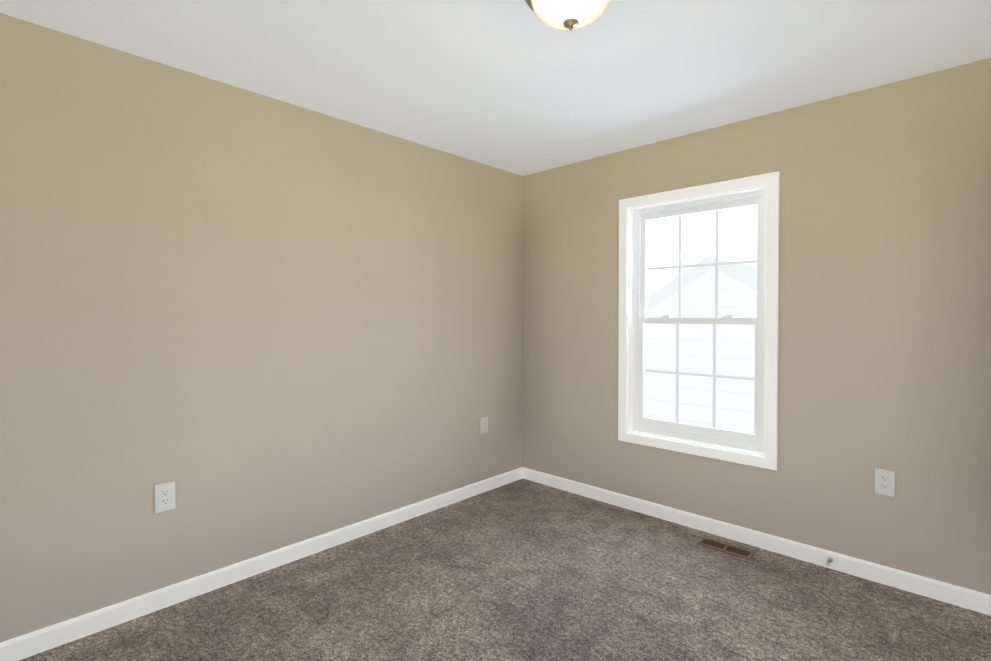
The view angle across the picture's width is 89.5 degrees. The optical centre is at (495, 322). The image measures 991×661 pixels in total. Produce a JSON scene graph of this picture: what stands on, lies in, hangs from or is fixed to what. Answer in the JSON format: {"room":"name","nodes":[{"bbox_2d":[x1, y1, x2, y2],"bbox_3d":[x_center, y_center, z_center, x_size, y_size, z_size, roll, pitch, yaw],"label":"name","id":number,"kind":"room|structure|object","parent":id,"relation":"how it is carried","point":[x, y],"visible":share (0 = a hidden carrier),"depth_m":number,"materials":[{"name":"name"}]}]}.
{"room":"empty bedroom","nodes":[
{"label":"empty bedroom","id":0,"kind":"room"},
{"bbox_2d":[0,13,522,642],"bbox_3d":[-1.037,0.054,2.825,0.140,2.440,3.780,1,1,44],"label":"wall","id":1,"kind":"structure","parent":0,"point":[250,323],"depth_m":2.40,"materials":[{"name":"beige paint"}]},
{"bbox_2d":[155,481,174,512],"bbox_3d":[-1.490,0.786,2.254,0.010,0.124,0.078,1,1,44],"label":"electrical outlet","id":2,"kind":"object","parent":1,"relation":"attached to","point":[164,496],"visible":1,"depth_m":2.25,"materials":[{"name":"white plastic"}]},
{"bbox_2d":[0,467,522,660],"bbox_3d":[-0.982,1.232,2.788,0.013,0.086,3.500,1,1,44],"label":"baseboard","id":3,"kind":"structure","parent":1,"relation":"attached to","point":[44,639],"depth_m":2.40,"materials":[{"name":"white paint"}]},
{"bbox_2d":[480,416,487,434],"bbox_3d":[-0.085,0.766,3.730,0.010,0.124,0.078,1,1,44],"label":"electrical outlet","id":4,"kind":"object","parent":1,"relation":"attached to","point":[483,425],"visible":1,"depth_m":3.72,"materials":[{"name":"white plastic"}]},
{"bbox_2d":[0,0,990,175],"bbox_3d":[0.012,-1.202,1.810,3.036,0.100,3.780,1,1,44],"label":"ceiling","id":5,"kind":"structure","parent":0,"point":[518,87],"depth_m":2.17,"materials":[{"name":"white paint"}]},
{"bbox_2d":[525,0,612,30],"bbox_3d":[0.253,-1.067,1.679,0.344,0.167,0.344,1,1,44],"label":"ceiling light","id":6,"kind":"object","parent":5,"relation":"attached to","point":[566,15],"visible":1,"depth_m":1.65,"materials":[{"name":"white glass"}]},
{"bbox_2d":[19,478,990,660],"bbox_3d":[0.012,1.337,1.844,3.036,0.100,3.780,1,1,44],"label":"floor","id":7,"kind":"structure","parent":0,"point":[522,569],"depth_m":2.27,"materials":[{"name":"carpet"}]},
{"bbox_2d":[697,537,754,559],"bbox_3d":[1.296,1.271,2.820,0.282,0.009,0.105,1,1,44],"label":"air vent register","id":8,"kind":"object","parent":7,"relation":"on","point":[727,548],"visible":1,"depth_m":2.81,"materials":[{"name":"brown metal"}]},
{"bbox_2d":[523,58,990,594],"bbox_3d":[1.317,0.051,3.097,2.896,2.440,0.140,1,1,44],"label":"wall","id":9,"kind":"structure","parent":0,"point":[885,276],"depth_m":2.57,"materials":[{"name":"beige paint"}]},
{"bbox_2d":[618,171,779,470],"bbox_3d":[1.251,-0.012,3.145,0.981,1.649,0.153,1,1,44],"label":"window","id":10,"kind":"structure","parent":9,"relation":"in","point":[753,441],"depth_m":3.10,"materials":[{"name":"white plastic"}]},
{"bbox_2d":[523,467,990,615],"bbox_3d":[1.214,1.228,3.106,2.756,0.086,0.013,1,1,44],"label":"baseboard","id":11,"kind":"structure","parent":9,"relation":"attached to","point":[973,600],"depth_m":2.73,"materials":[{"name":"white paint"}]},
{"bbox_2d":[825,557,832,566],"bbox_3d":[1.712,1.232,2.569,0.026,0.026,0.077,1,1,44],"label":"doorstop","id":12,"kind":"object","parent":9,"relation":"attached to","point":[829,561],"visible":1,"depth_m":2.58,"materials":[{"name":"silver metal"}]},
{"bbox_2d":[875,468,894,496],"bbox_3d":[1.905,0.781,2.447,0.078,0.124,0.010,1,1,44],"label":"electrical outlet","id":13,"kind":"object","parent":9,"relation":"attached to","point":[884,482],"visible":1,"depth_m":2.44,"materials":[{"name":"white plastic"}]},
{"label":"outside","id":14,"kind":"structure","parent":0,"visible":0},
{"bbox_2d":[647,205,757,296],"bbox_3d":[9.597,-2.344,11.690,27.000,15.000,0.050,1,1,44],"label":"sky","id":15,"kind":"structure","parent":14,"point":[704,230],"depth_m":15.00,"materials":[{"name":"white"}]},
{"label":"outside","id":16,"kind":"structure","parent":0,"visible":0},
{"bbox_2d":[645,256,756,432],"bbox_3d":[6.242,1.545,9.137,10.070,5.290,5.350,1,1,44],"label":"house","id":17,"kind":"structure","parent":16,"point":[669,402],"depth_m":8.46,"materials":[{"name":"white"}]}
]}

